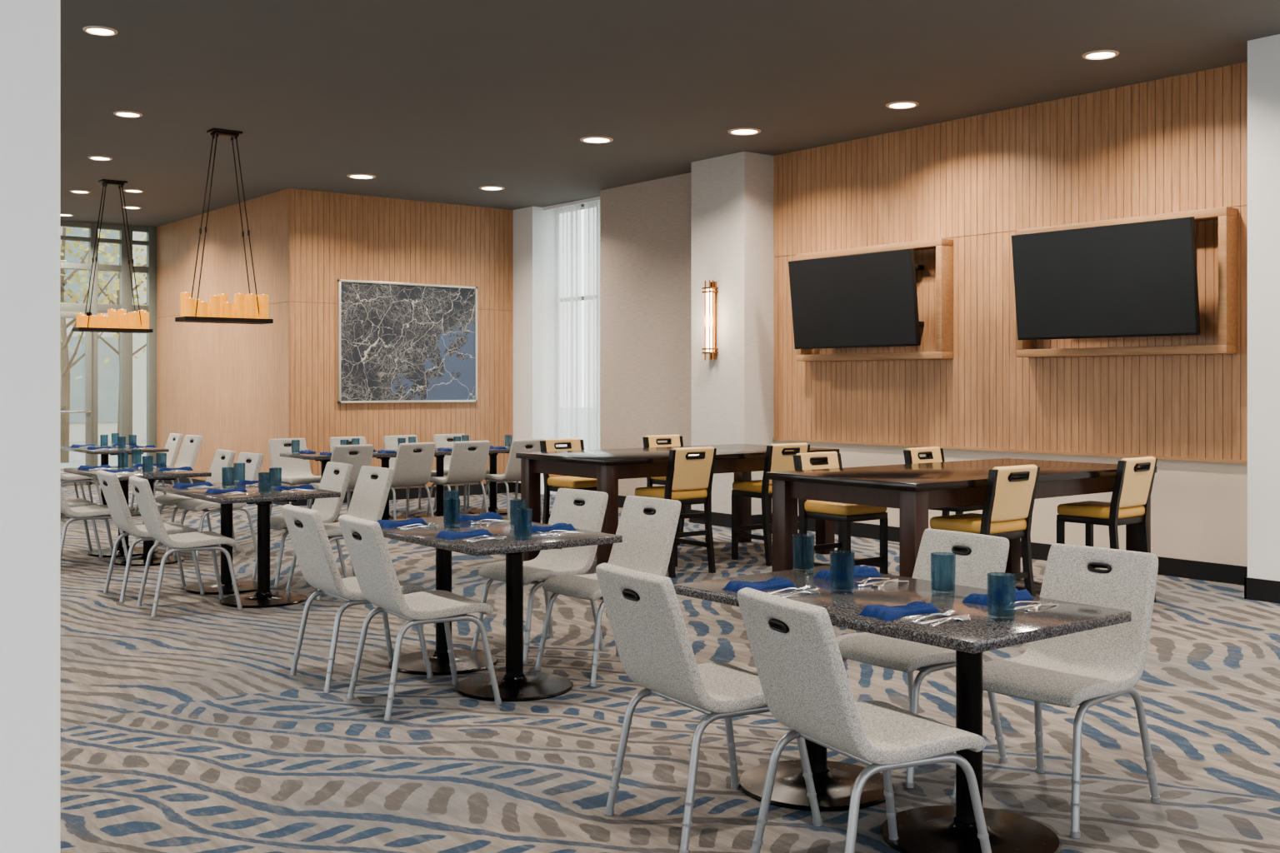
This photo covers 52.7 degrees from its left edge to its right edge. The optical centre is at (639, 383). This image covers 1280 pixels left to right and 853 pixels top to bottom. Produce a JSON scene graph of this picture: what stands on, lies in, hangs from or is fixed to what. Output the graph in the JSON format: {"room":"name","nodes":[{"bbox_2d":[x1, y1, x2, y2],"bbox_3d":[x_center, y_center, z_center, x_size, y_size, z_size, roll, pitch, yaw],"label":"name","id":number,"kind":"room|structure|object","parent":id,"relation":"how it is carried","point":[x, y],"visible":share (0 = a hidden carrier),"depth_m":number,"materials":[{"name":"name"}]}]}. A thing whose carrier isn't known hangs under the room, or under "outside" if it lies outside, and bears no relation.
{"room":"restaurant","nodes":[
{"label":"restaurant","id":0,"kind":"room"},
{"bbox_2d":[0,0,59,852],"bbox_3d":[-1.496,-0.440,2.053,0.879,3.880,0.823,0,0,-38],"label":"wall column","id":1,"kind":"structure","parent":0,"point":[30,29],"depth_m":1.97,"materials":[{"name":"white paint"}]},
{"bbox_2d":[156,188,289,483],"bbox_3d":[-5.822,-0.510,17.740,0.014,3.740,5.014,0,0,-38],"label":"oak panel","id":2,"kind":"object","parent":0,"point":[226,385],"depth_m":17.42,"materials":[{"name":"wood"}]},
{"bbox_2d":[288,188,513,491],"bbox_3d":[-3.017,-0.510,16.762,3.224,3.740,0.014,0,0,-38],"label":"oak panel","id":3,"kind":"object","parent":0,"point":[333,237],"depth_m":16.60,"materials":[{"name":"wood"}]},
{"bbox_2d":[513,206,552,494],"bbox_3d":[-1.453,-0.440,17.680,0.370,3.880,0.500,0,0,-38],"label":"column","id":4,"kind":"structure","parent":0,"point":[529,223],"depth_m":17.48,"materials":[{"name":"white paint"}]},
{"bbox_2d":[60,482,1279,852],"bbox_3d":[-2.239,1.550,8.448,13.700,0.100,24.460,0,0,-38],"label":"floor","id":5,"kind":"structure","parent":0,"point":[186,728],"depth_m":5.54,"materials":[{"name":"carpet"}]},
{"bbox_2d":[60,470,85,499],"bbox_3d":[-6.773,1.060,14.962,0.645,0.886,0.501,0,0,-33],"label":"dining chair","id":6,"kind":"object","parent":5,"relation":"on","point":[62,472],"visible":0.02,"depth_m":14.93,"materials":[{"name":"fabric"}]},
{"bbox_2d":[60,472,103,504],"bbox_3d":[-6.371,1.060,14.449,0.645,0.886,0.501,0,0,-36],"label":"dining chair","id":7,"kind":"object","parent":5,"relation":"on","point":[70,477],"visible":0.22,"depth_m":14.35,"materials":[{"name":"fabric"}]},
{"bbox_2d":[65,498,103,558],"bbox_3d":[-5.015,1.060,11.131,0.645,0.886,0.501,0,0,-33],"label":"dining chair","id":8,"kind":"object","parent":5,"relation":"on","point":[75,502],"visible":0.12,"depth_m":11.09,"materials":[{"name":"fabric"}]},
{"bbox_2d":[60,484,130,567],"bbox_3d":[-4.551,1.060,10.539,0.645,0.886,0.501,0,0,-36],"label":"dining chair","id":9,"kind":"object","parent":5,"relation":"on","point":[94,512],"visible":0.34,"depth_m":10.39,"materials":[{"name":"fabric"}]},
{"bbox_2d":[60,445,169,516],"bbox_3d":[-6.123,1.125,15.022,0.830,0.750,1.370,0,0,-38],"label":"dining table","id":10,"kind":"object","parent":5,"relation":"on","point":[122,452],"visible":0.34,"depth_m":14.71,"materials":[{"name":"stone"}]},
{"bbox_2d":[63,465,211,566],"bbox_3d":[-4.349,1.125,11.139,0.830,0.750,1.370,0,0,-38],"label":"dining table","id":11,"kind":"object","parent":5,"relation":"on","point":[152,474],"visible":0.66,"depth_m":10.84,"materials":[{"name":"stone"}]},
{"bbox_2d":[77,465,110,469],"bbox_3d":[-4.779,0.734,11.331,0.274,0.032,0.146,0,0,-38],"label":"napkin","id":12,"kind":"object","parent":11,"relation":"on","point":[82,467],"visible":0.92,"depth_m":11.29,"materials":[{"name":"blue fabric"}]},
{"bbox_2d":[133,462,167,467],"bbox_3d":[-4.414,0.734,11.628,0.274,0.032,0.146,0,0,-43],"label":"napkin","id":13,"kind":"object","parent":11,"relation":"on","point":[159,464],"visible":0.94,"depth_m":11.60,"materials":[{"name":"blue fabric"}]},
{"bbox_2d":[158,466,194,471],"bbox_3d":[-3.983,0.734,11.077,0.274,0.032,0.146,0,0,-41],"label":"napkin","id":14,"kind":"object","parent":11,"relation":"on","point":[186,468],"visible":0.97,"depth_m":11.05,"materials":[{"name":"blue fabric"}]},
{"bbox_2d":[96,470,204,602],"bbox_3d":[-3.490,1.060,9.186,0.645,0.886,0.501,0,0,-35],"label":"dining chair","id":15,"kind":"object","parent":5,"relation":"on","point":[109,482],"visible":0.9,"depth_m":9.01,"materials":[{"name":"fabric"}]},
{"bbox_2d":[130,433,183,509],"bbox_3d":[-5.906,1.060,15.635,0.645,0.886,0.501,0,0,-36],"label":"dining chair","id":16,"kind":"object","parent":5,"relation":"on","point":[174,440],"visible":0.48,"depth_m":15.68,"materials":[{"name":"fabric"}]},
{"bbox_2d":[135,435,202,510],"bbox_3d":[-5.507,1.060,15.127,0.645,0.886,0.501,0,0,-41],"label":"dining chair","id":17,"kind":"object","parent":5,"relation":"on","point":[187,456],"visible":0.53,"depth_m":15.22,"materials":[{"name":"fabric"}]},
{"bbox_2d":[129,475,242,617],"bbox_3d":[-3.041,1.060,8.613,0.645,0.886,0.501,0,0,-32],"label":"dining chair","id":18,"kind":"object","parent":5,"relation":"on","point":[196,541],"visible":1,"depth_m":8.47,"materials":[{"name":"fabric"}]},
{"bbox_2d":[154,449,235,552],"bbox_3d":[-4.054,1.060,11.750,0.645,0.886,0.501,0,0,-36],"label":"dining chair","id":19,"kind":"object","parent":5,"relation":"on","point":[222,462],"visible":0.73,"depth_m":11.76,"materials":[{"name":"fabric"}]},
{"bbox_2d":[172,452,264,561],"bbox_3d":[-3.656,1.060,11.241,0.645,0.886,0.501,0,0,-41],"label":"dining chair","id":20,"kind":"object","parent":5,"relation":"on","point":[248,465],"visible":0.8,"depth_m":11.22,"materials":[{"name":"fabric"}]},
{"bbox_2d":[154,481,340,608],"bbox_3d":[-2.807,1.125,9.172,0.830,0.750,1.370,0,0,-38],"label":"dining table","id":21,"kind":"object","parent":5,"relation":"on","point":[264,496],"visible":0.87,"depth_m":8.87,"materials":[{"name":"stone"}]},
{"bbox_2d":[172,481,213,488],"bbox_3d":[-3.236,0.734,9.363,0.274,0.032,0.146,0,0,-41],"label":"napkin","id":22,"kind":"object","parent":21,"relation":"on","point":[177,485],"visible":0.92,"depth_m":9.33,"materials":[{"name":"blue fabric"}]},
{"bbox_2d":[205,487,247,494],"bbox_3d":[-2.829,0.734,8.844,0.274,0.032,0.146,0,0,-38],"label":"napkin","id":23,"kind":"object","parent":21,"relation":"on","point":[210,491],"visible":0.98,"depth_m":8.81,"materials":[{"name":"blue fabric"}]},
{"bbox_2d":[236,478,275,484],"bbox_3d":[-2.872,0.734,9.661,0.274,0.032,0.146,0,0,-42],"label":"napkin","id":24,"kind":"object","parent":21,"relation":"on","point":[262,481],"visible":0.98,"depth_m":9.63,"materials":[{"name":"blue fabric"}]},
{"bbox_2d":[273,484,314,490],"bbox_3d":[-2.440,0.734,9.110,0.274,0.032,0.146,0,0,-38],"label":"napkin","id":25,"kind":"object","parent":21,"relation":"on","point":[306,486],"visible":1,"depth_m":9.08,"materials":[{"name":"blue fabric"}]},
{"bbox_2d":[268,438,320,515],"bbox_3d":[-3.750,1.060,14.181,0.501,0.886,0.645,0,0,-40],"label":"dining chair","id":26,"kind":"object","parent":5,"relation":"on","point":[284,470],"visible":0.82,"depth_m":14.28,"materials":[{"name":"fabric"}]},
{"bbox_2d":[251,461,353,588],"bbox_3d":[-2.561,1.060,9.845,0.645,0.886,0.501,0,0,-36],"label":"dining chair","id":27,"kind":"object","parent":5,"relation":"on","point":[336,477],"visible":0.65,"depth_m":9.83,"materials":[{"name":"fabric"}]},
{"bbox_2d":[158,477,520,505],"bbox_3d":[-4.417,1.430,18.523,3.255,0.140,5.515,0,0,-38],"label":"baseboard","id":28,"kind":"structure","parent":5,"relation":"on","point":[476,489],"depth_m":17.11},
{"bbox_2d":[285,465,394,599],"bbox_3d":[-2.150,1.060,9.321,0.645,0.886,0.501,0,0,-41],"label":"dining chair","id":29,"kind":"object","parent":5,"relation":"on","point":[372,489],"visible":0.61,"depth_m":9.40,"materials":[{"name":"fabric"}]},
{"bbox_2d":[308,444,373,510],"bbox_3d":[-3.048,1.060,13.159,0.501,0.886,0.645,0,0,-38],"label":"dining chair","id":30,"kind":"object","parent":5,"relation":"on","point":[358,456],"visible":0.61,"depth_m":12.98,"materials":[{"name":"fabric"}]},
{"bbox_2d":[280,449,410,523],"bbox_3d":[-3.065,1.125,13.926,1.370,0.750,0.830,0,0,-38],"label":"dining table","id":31,"kind":"object","parent":5,"relation":"on","point":[384,457],"visible":0.41,"depth_m":13.72,"materials":[{"name":"stone"}]},
{"bbox_2d":[330,436,366,510],"bbox_3d":[-3.196,1.060,14.615,0.501,0.886,0.645,0,0,-35],"label":"dining chair","id":32,"kind":"object","parent":5,"relation":"on","point":[352,440],"visible":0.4,"depth_m":14.83,"materials":[{"name":"fabric"}]},
{"bbox_2d":[281,504,433,693],"bbox_3d":[-1.454,1.060,6.589,0.645,0.886,0.501,0,0,-35],"label":"dining chair","id":33,"kind":"object","parent":5,"relation":"on","point":[316,559],"visible":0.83,"depth_m":6.41,"materials":[{"name":"fabric"}]},
{"bbox_2d":[390,442,435,519],"bbox_3d":[-2.495,1.060,13.592,0.501,0.886,0.645,0,0,-41],"label":"dining chair","id":34,"kind":"object","parent":5,"relation":"on","point":[414,462],"visible":0.83,"depth_m":13.40,"materials":[{"name":"fabric"}]},
{"bbox_2d":[383,435,444,515],"bbox_3d":[-2.648,1.060,15.045,0.501,0.886,0.645,0,0,-40],"label":"dining chair","id":35,"kind":"object","parent":5,"relation":"on","point":[390,442],"visible":0.38,"depth_m":15.18,"materials":[{"name":"fabric"}]},
{"bbox_2d":[338,514,501,721],"bbox_3d":[-1.047,1.060,6.071,0.645,0.886,0.501,0,0,-33],"label":"dining chair","id":36,"kind":"object","parent":5,"relation":"on","point":[371,561],"visible":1,"depth_m":5.93,"materials":[{"name":"fabric"}]},
{"bbox_2d":[425,440,489,517],"bbox_3d":[-1.963,1.060,14.009,0.501,0.886,0.645,0,0,-36],"label":"dining chair","id":37,"kind":"object","parent":5,"relation":"on","point":[468,462],"visible":0.98,"depth_m":13.82,"materials":[{"name":"fabric"}]},
{"bbox_2d":[433,434,489,511],"bbox_3d":[-2.135,1.060,15.447,0.501,0.886,0.645,0,0,-38],"label":"dining chair","id":38,"kind":"object","parent":5,"relation":"on","point":[440,440],"visible":0.33,"depth_m":15.56,"materials":[{"name":"fabric"}]},
{"bbox_2d":[414,445,518,518],"bbox_3d":[-1.979,1.125,14.777,1.370,0.750,0.830,0,0,-38],"label":"dining table","id":39,"kind":"object","parent":5,"relation":"on","point":[439,455],"visible":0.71,"depth_m":14.57,"materials":[{"name":"metal"}]},
{"bbox_2d":[374,514,622,701],"bbox_3d":[-0.834,1.125,6.640,0.830,0.750,1.370,0,0,-38],"label":"dining table","id":40,"kind":"object","parent":5,"relation":"on","point":[515,684],"visible":0.84,"depth_m":6.34,"materials":[{"name":"stone"}]},
{"bbox_2d":[377,517,426,528],"bbox_3d":[-1.264,0.734,6.830,0.274,0.032,0.146,0,0,-44],"label":"napkin","id":41,"kind":"object","parent":40,"relation":"on","point":[383,523],"visible":0.9,"depth_m":6.80,"materials":[{"name":"blue fabric"}]},
{"bbox_2d":[435,529,492,539],"bbox_3d":[-0.857,0.734,6.311,0.274,0.032,0.146,0,0,-40],"label":"napkin","id":42,"kind":"object","parent":40,"relation":"on","point":[448,535],"visible":0.98,"depth_m":6.27,"materials":[{"name":"blue fabric"}]},
{"bbox_2d":[451,512,502,521],"bbox_3d":[-0.899,0.734,7.128,0.274,0.032,0.146,0,0,-40],"label":"napkin","id":43,"kind":"object","parent":40,"relation":"on","point":[487,515],"visible":0.99,"depth_m":7.10,"materials":[{"name":"blue fabric"}]},
{"bbox_2d":[520,523,575,533],"bbox_3d":[-0.468,0.734,6.577,0.274,0.032,0.146,0,0,-37],"label":"napkin","id":44,"kind":"object","parent":40,"relation":"on","point":[528,529],"visible":0.98,"depth_m":6.55,"materials":[{"name":"blue fabric"}]},
{"bbox_2d":[480,439,543,518],"bbox_3d":[-1.410,1.060,14.443,0.501,0.886,0.645,0,0,-40],"label":"dining chair","id":45,"kind":"object","parent":5,"relation":"on","point":[512,473],"visible":0.67,"depth_m":14.21,"materials":[{"name":"fabric"}]},
{"bbox_2d":[470,488,608,664],"bbox_3d":[-0.547,1.060,7.276,0.645,0.886,0.501,0,0,-42],"label":"dining chair","id":46,"kind":"object","parent":5,"relation":"on","point":[567,508],"visible":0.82,"depth_m":7.29,"materials":[{"name":"fabric"}]},
{"bbox_2d":[540,438,596,524],"bbox_3d":[-0.568,1.000,11.471,0.444,1.000,0.536,0,0,-38],"label":"bar stool","id":47,"kind":"object","parent":5,"relation":"on","point":[551,484],"visible":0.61,"depth_m":11.46,"materials":[{"name":"yellow leather"}]},
{"bbox_2d":[534,495,681,686],"bbox_3d":[-0.151,1.060,6.771,0.645,0.886,0.501,0,0,-40],"label":"dining chair","id":48,"kind":"object","parent":5,"relation":"on","point":[647,545],"visible":0.73,"depth_m":6.80,"materials":[{"name":"fabric"}]},
{"bbox_2d":[635,446,716,578],"bbox_3d":[0.279,1.000,10.260,0.444,1.000,0.536,0,0,-38],"label":"bar stool","id":49,"kind":"object","parent":5,"relation":"on","point":[688,479],"visible":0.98,"depth_m":10.12,"materials":[{"name":"yellow leather"}]},
{"bbox_2d":[642,435,711,544],"bbox_3d":[0.350,1.000,12.280,0.444,1.000,0.536,0,0,-36],"label":"bar stool","id":50,"kind":"object","parent":5,"relation":"on","point":[672,440],"visible":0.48,"depth_m":12.35,"materials":[{"name":"yellow leather"}]},
{"bbox_2d":[515,444,839,565],"bbox_3d":[0.361,1.040,11.071,2.570,0.920,1.250,0,0,-38],"label":"table","id":51,"kind":"object","parent":5,"relation":"on","point":[606,466],"visible":0.65,"depth_m":10.63,"materials":[{"name":"brown wood"}]},
{"bbox_2d":[595,563,822,852],"bbox_3d":[0.220,1.060,4.422,0.645,0.886,0.501,0,0,-32],"label":"dining chair","id":52,"kind":"object","parent":5,"relation":"on","point":[654,647],"visible":0.89,"depth_m":4.27,"materials":[{"name":"fabric"}]},
{"bbox_2d":[731,443,809,566],"bbox_3d":[1.104,1.000,10.907,0.444,1.000,0.536,0,0,-36],"label":"bar stool","id":53,"kind":"object","parent":5,"relation":"on","point":[776,460],"visible":0.73,"depth_m":10.73,"materials":[{"name":"yellow leather"}]},
{"bbox_2d":[792,451,887,574],"bbox_3d":[1.419,1.000,9.179,0.444,1.000,0.536,0,0,-38],"label":"bar stool","id":54,"kind":"object","parent":5,"relation":"on","point":[844,513],"visible":0.65,"depth_m":9.09,"materials":[{"name":"wood"}]},
{"bbox_2d":[737,587,991,852],"bbox_3d":[0.662,1.060,3.859,0.645,0.886,0.501,0,0,-27],"label":"dining chair","id":55,"kind":"object","parent":5,"relation":"on","point":[801,670],"visible":1,"depth_m":3.73,"materials":[{"name":"fabric"}]},
{"bbox_2d":[673,565,1131,852],"bbox_3d":[0.869,1.125,4.532,0.830,0.750,1.370,0,0,-38],"label":"dining table","id":56,"kind":"object","parent":5,"relation":"on","point":[934,829],"visible":0.73,"depth_m":4.28,"materials":[{"name":"stone"}]},
{"bbox_2d":[721,577,795,592],"bbox_3d":[0.440,0.734,4.723,0.274,0.032,0.146,0,0,-37],"label":"napkin","id":57,"kind":"object","parent":56,"relation":"on","point":[776,582],"visible":0.92,"depth_m":4.70,"materials":[{"name":"blue fabric"}]},
{"bbox_2d":[766,585,811,594],"bbox_3d":[0.530,0.742,4.640,0.210,0.015,0.025,0,0,-34],"label":"fork","id":58,"kind":"object","parent":56,"relation":"on","point":[805,587],"visible":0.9,"depth_m":4.65,"materials":[{"name":"silver metal"}]},
{"bbox_2d":[812,565,881,579],"bbox_3d":[0.804,0.734,5.020,0.274,0.032,0.146,0,0,-36],"label":"napkin","id":59,"kind":"object","parent":56,"relation":"on","point":[856,571],"visible":1,"depth_m":4.99,"materials":[{"name":"blue fabric"}]},
{"bbox_2d":[857,600,940,621],"bbox_3d":[0.847,0.734,4.204,0.274,0.032,0.146,0,0,-34],"label":"napkin","id":60,"kind":"object","parent":56,"relation":"on","point":[886,613],"visible":1,"depth_m":4.17,"materials":[{"name":"blue fabric"}]},
{"bbox_2d":[911,610,956,622],"bbox_3d":[0.937,0.742,4.121,0.210,0.015,0.025,0,0,-40],"label":"fork","id":61,"kind":"object","parent":56,"relation":"on","point":[949,612],"visible":1,"depth_m":4.13,"materials":[{"name":"silver metal"}]},
{"bbox_2d":[918,614,969,624],"bbox_3d":[0.967,0.747,4.096,0.232,0.007,0.020,0,0,-35],"label":"knife","id":62,"kind":"object","parent":56,"relation":"on","point":[965,615],"visible":0.95,"depth_m":4.08,"materials":[{"name":"silver metal"}]},
{"bbox_2d":[930,616,970,626],"bbox_3d":[0.974,0.743,4.051,0.192,0.014,0.037,0,0,-40],"label":"spoon","id":63,"kind":"object","parent":56,"relation":"on","point":[967,618],"visible":1,"depth_m":4.05,"materials":[{"name":"silver metal"}]},
{"bbox_2d":[961,587,1034,604],"bbox_3d":[1.236,0.734,4.469,0.274,0.032,0.146,0,0,-41],"label":"napkin","id":64,"kind":"object","parent":56,"relation":"on","point":[1003,594],"visible":1,"depth_m":4.44,"materials":[{"name":"blue fabric"}]},
{"bbox_2d":[1005,602,1051,610],"bbox_3d":[1.300,0.747,4.326,0.232,0.007,0.020,0,0,-34],"label":"knife","id":65,"kind":"object","parent":56,"relation":"on","point":[1033,605],"visible":0.97,"depth_m":4.30,"materials":[{"name":"silver metal"}]},
{"bbox_2d":[835,528,1009,788],"bbox_3d":[1.110,1.060,5.163,0.645,0.886,0.501,0,0,-36],"label":"dining chair","id":66,"kind":"object","parent":5,"relation":"on","point":[939,558],"visible":0.67,"depth_m":5.16,"materials":[{"name":"fabric"}]},
{"bbox_2d":[903,446,983,552],"bbox_3d":[2.350,1.000,9.883,0.444,1.000,0.536,0,0,-41],"label":"bar stool","id":67,"kind":"object","parent":5,"relation":"on","point":[934,454],"visible":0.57,"depth_m":9.94,"materials":[{"name":"yellow leather"}]},
{"bbox_2d":[765,458,1156,580],"bbox_3d":[2.212,1.040,8.710,2.570,0.920,1.250,0,0,-38],"label":"table","id":68,"kind":"object","parent":5,"relation":"on","point":[914,489],"visible":0.63,"depth_m":8.29,"materials":[{"name":"brown wood"}]},
{"bbox_2d":[930,465,1039,596],"bbox_3d":[2.136,1.000,8.005,0.444,1.000,0.536,0,0,-38],"label":"bar stool","id":69,"kind":"object","parent":5,"relation":"on","point":[1008,504],"visible":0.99,"depth_m":7.87,"materials":[{"name":"yellow leather"}]},
{"bbox_2d":[950,543,1160,838],"bbox_3d":[1.515,1.060,4.647,0.645,0.886,0.501,0,0,-41],"label":"dining chair","id":70,"kind":"object","parent":5,"relation":"on","point":[1087,669],"visible":0.91,"depth_m":4.66,"materials":[{"name":"fabric"}]},
{"bbox_2d":[1056,456,1157,602],"bbox_3d":[3.212,1.000,8.874,0.444,1.000,0.536,0,0,-41],"label":"bar stool","id":71,"kind":"object","parent":5,"relation":"on","point":[1130,501],"visible":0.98,"depth_m":8.74,"materials":[{"name":"yellow leather"}]},
{"bbox_2d":[60,0,1279,227],"bbox_3d":[-2.239,-2.480,8.448,13.700,0.200,24.460,0,0,-38],"label":"ceiling","id":72,"kind":"structure","parent":0,"point":[437,101],"depth_m":9.98,"materials":[{"name":"paint"}]},
{"bbox_2d":[82,25,117,35],"bbox_3d":[-3.639,-2.374,8.710,0.220,0.012,0.220,0,0,-38],"label":"recessed light","id":73,"kind":"object","parent":72,"relation":"in","point":[96,30],"visible":1,"depth_m":8.70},
{"bbox_2d":[87,155,112,160],"bbox_3d":[-5.699,-2.374,13.639,0.244,0.012,0.244,0,0,-38],"label":"recessed light","id":74,"kind":"object","parent":72,"relation":"in","point":[93,157],"visible":1,"depth_m":13.62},
{"bbox_2d":[72,179,153,333],"bbox_3d":[-6.207,-1.492,15.211,0.836,1.777,0.296,0,0,-38],"label":"chandelier","id":75,"kind":"object","parent":72,"relation":"hanging from","point":[118,321],"visible":1,"depth_m":15.17,"materials":[{"name":"brown metal"}]},
{"bbox_2d":[113,110,142,117],"bbox_3d":[-4.523,-2.374,11.410,0.244,0.012,0.244,0,0,-38],"label":"recessed light","id":76,"kind":"object","parent":72,"relation":"in","point":[121,113],"visible":1,"depth_m":11.39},
{"bbox_2d":[175,128,273,324],"bbox_3d":[-3.922,-1.476,12.199,0.836,1.807,0.296,0,0,-38],"label":"chandelier","id":77,"kind":"object","parent":72,"relation":"hanging from","point":[249,308],"visible":1,"depth_m":12.15,"materials":[{"name":"brown metal"}]},
{"bbox_2d":[346,174,375,179],"bbox_3d":[-3.202,-2.374,14.847,0.329,0.012,0.329,0,0,-38],"label":"recessed light","id":78,"kind":"object","parent":72,"relation":"in","point":[351,176],"visible":1,"depth_m":14.82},
{"bbox_2d":[479,185,504,190],"bbox_3d":[-1.805,-2.374,15.739,0.317,0.012,0.317,0,0,-38],"label":"recessed light","id":79,"kind":"object","parent":72,"relation":"in","point":[485,187],"visible":1,"depth_m":15.70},
{"bbox_2d":[543,196,599,210],"bbox_3d":[-0.775,-2.357,16.807,0.040,0.045,1.690,0,0,-38],"label":"track","id":80,"kind":"object","parent":72,"relation":"attached to","point":[597,198],"visible":0.64,"depth_m":16.92,"materials":[{"name":"metal"}]},
{"bbox_2d":[545,205,581,494],"bbox_3d":[-1.021,-0.420,17.121,0.083,3.820,0.808,0,0,-38],"label":"sheer curtain","id":81,"kind":"object","parent":80,"relation":"hanging from","point":[563,258],"visible":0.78,"depth_m":17.10,"materials":[{"name":"fabric"}]},
{"bbox_2d":[584,200,599,449],"bbox_3d":[-0.499,-0.420,16.455,0.084,3.820,0.716,0,0,-38],"label":"sheer curtain","id":82,"kind":"object","parent":80,"relation":"hanging from","point":[592,210],"visible":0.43,"depth_m":16.62,"materials":[{"name":"fabric"}]},
{"bbox_2d":[580,136,613,143],"bbox_3d":[-0.424,-2.374,12.616,0.329,0.012,0.329,0,0,-38],"label":"recessed light","id":83,"kind":"object","parent":72,"relation":"in","point":[587,139],"visible":1,"depth_m":12.59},
{"bbox_2d":[727,128,760,134],"bbox_3d":[0.985,-2.374,12.196,0.317,0.012,0.317,0,0,-38],"label":"recessed light","id":84,"kind":"object","parent":72,"relation":"in","point":[736,131],"visible":1,"depth_m":12.17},
{"bbox_2d":[885,100,919,109],"bbox_3d":[2.240,-2.374,11.033,0.281,0.012,0.281,0,0,-38],"label":"recessed light","id":85,"kind":"object","parent":72,"relation":"in","point":[902,104],"visible":1,"depth_m":11.01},
{"bbox_2d":[1081,50,1119,59],"bbox_3d":[3.333,-2.374,9.348,0.256,0.012,0.256,0,0,-38],"label":"recessed light","id":86,"kind":"object","parent":72,"relation":"in","point":[1100,54],"visible":1,"depth_m":9.34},
{"bbox_2d":[691,151,774,514],"bbox_3d":[0.937,-0.440,13.683,0.540,3.880,0.840,0,0,-38],"label":"column","id":87,"kind":"structure","parent":0,"point":[732,195],"depth_m":13.46,"materials":[{"name":"paint"}]},
{"bbox_2d":[600,172,1247,566],"bbox_3d":[4.845,-0.440,9.421,0.350,3.880,16.850,0,0,-38],"label":"wall","id":88,"kind":"structure","parent":0,"point":[1199,509],"depth_m":14.82,"materials":[{"name":"beige paint"}]},
{"bbox_2d":[788,248,924,349],"bbox_3d":[2.104,-0.771,12.266,0.423,0.869,1.550,0,0,-38],"label":"television","id":89,"kind":"object","parent":88,"relation":"attached to","point":[864,300],"visible":1,"depth_m":12.09,"materials":[{"name":"plastic"}]},
{"bbox_2d":[795,238,953,361],"bbox_3d":[2.203,-0.760,12.344,0.170,1.080,1.830,0,0,-38],"label":"wall frame","id":90,"kind":"object","parent":88,"relation":"attached to","point":[944,247],"visible":0.85,"depth_m":11.67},
{"bbox_2d":[618,495,1279,604],"bbox_3d":[2.278,1.425,11.920,0.605,0.150,9.750,0,0,-38],"label":"baseboard","id":91,"kind":"structure","parent":88,"relation":"attached to","point":[1262,590],"depth_m":9.98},
{"bbox_2d":[772,437,1247,464],"bbox_3d":[3.035,0.583,11.421,0.030,0.025,5.310,0,0,-38],"label":"trim","id":92,"kind":"structure","parent":88,"relation":"attached to","point":[1212,460],"depth_m":11.05,"materials":[{"name":"brown wood"}]},
{"bbox_2d":[774,61,1247,459],"bbox_3d":[3.042,-0.905,11.426,0.014,2.950,5.310,0,0,-38],"label":"oak panel","id":93,"kind":"object","parent":88,"relation":"attached to","point":[1178,143],"depth_m":11.15,"materials":[{"name":"wood"}]},
{"bbox_2d":[1011,216,1200,339],"bbox_3d":[3.715,-0.791,10.200,0.436,0.869,1.552,0,0,-38],"label":"television","id":94,"kind":"object","parent":88,"relation":"attached to","point":[1134,279],"visible":1,"depth_m":10.04,"materials":[{"name":"plastic"}]},
{"bbox_2d":[1016,206,1237,357],"bbox_3d":[3.820,-0.760,10.282,0.170,1.080,1.830,0,0,-38],"label":"wall frame","id":95,"kind":"object","parent":88,"relation":"attached to","point":[1227,217],"visible":0.8,"depth_m":9.61,"materials":[{"name":"wood"}]},
{"bbox_2d":[1247,34,1279,581],"bbox_3d":[4.873,-0.440,8.623,0.590,3.880,1.360,0,0,-38],"label":"wall","id":96,"kind":"structure","parent":0,"point":[1263,53],"depth_m":8.89,"materials":[{"name":"white paint"}]},
{"bbox_3d":[-3.004,-0.440,17.017,3.530,3.880,0.370,0,0,-38],"label":"wall","id":97,"kind":"structure","parent":0,"visible":0},
{"bbox_2d":[337,279,477,403],"bbox_3d":[-2.983,-0.522,16.747,2.000,1.550,0.050,0,0,-38],"label":"artwork","id":98,"kind":"object","parent":97,"relation":"attached to","point":[398,342],"visible":1,"depth_m":16.70,"materials":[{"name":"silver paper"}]},
{"bbox_3d":[-12.517,-0.440,15.804,6.200,3.880,0.200,0,0,-38],"label":"wall","id":99,"kind":"structure","parent":0,"visible":0},
{"bbox_2d":[60,220,157,484],"bbox_3d":[-8.727,-0.440,18.724,3.370,3.880,0.120,0,0,-38],"label":"window","id":100,"kind":"structure","parent":99,"relation":"in","point":[125,286],"depth_m":19.44,"materials":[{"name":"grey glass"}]},
{"bbox_2d":[60,310,91,486],"bbox_3d":[-8.532,0.225,18.727,1.120,2.550,0.117,0,0,-38],"label":"door","id":101,"kind":"structure","parent":100,"relation":"attached to","point":[87,412],"depth_m":19.04,"materials":[{"name":"silver metal"}]},
{"label":"outside","id":102,"kind":"structure","parent":0,"visible":0},
{"bbox_2d":[60,407,584,469],"bbox_3d":[-1.385,1.710,17.974,100.000,0.180,110.000,0,0,-38],"label":"ground","id":103,"kind":"structure","parent":102,"point":[76,459],"depth_m":28.37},
{"bbox_2d":[60,226,146,441],"bbox_3d":[-16.964,-3.900,36.225,26.000,11.200,2.050,0,0,-38],"label":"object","id":104,"kind":"structure","parent":103,"relation":"on","point":[108,377],"depth_m":36.44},
{"bbox_2d":[60,227,146,463],"bbox_3d":[-12.053,-1.532,25.978,5.098,6.311,5.434,0,0,-38],"label":"street tree","id":105,"kind":"object","parent":103,"relation":"on","point":[66,365],"visible":0.39,"depth_m":26.32,"materials":[{"name":"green plant"}]},
{"bbox_2d":[63,227,146,443],"bbox_3d":[-12.970,-1.735,31.526,6.834,6.715,5.524,0,0,-38],"label":"street tree","id":106,"kind":"object","parent":103,"relation":"on","point":[140,280],"visible":0.2,"depth_m":31.64,"materials":[{"name":"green plant"}]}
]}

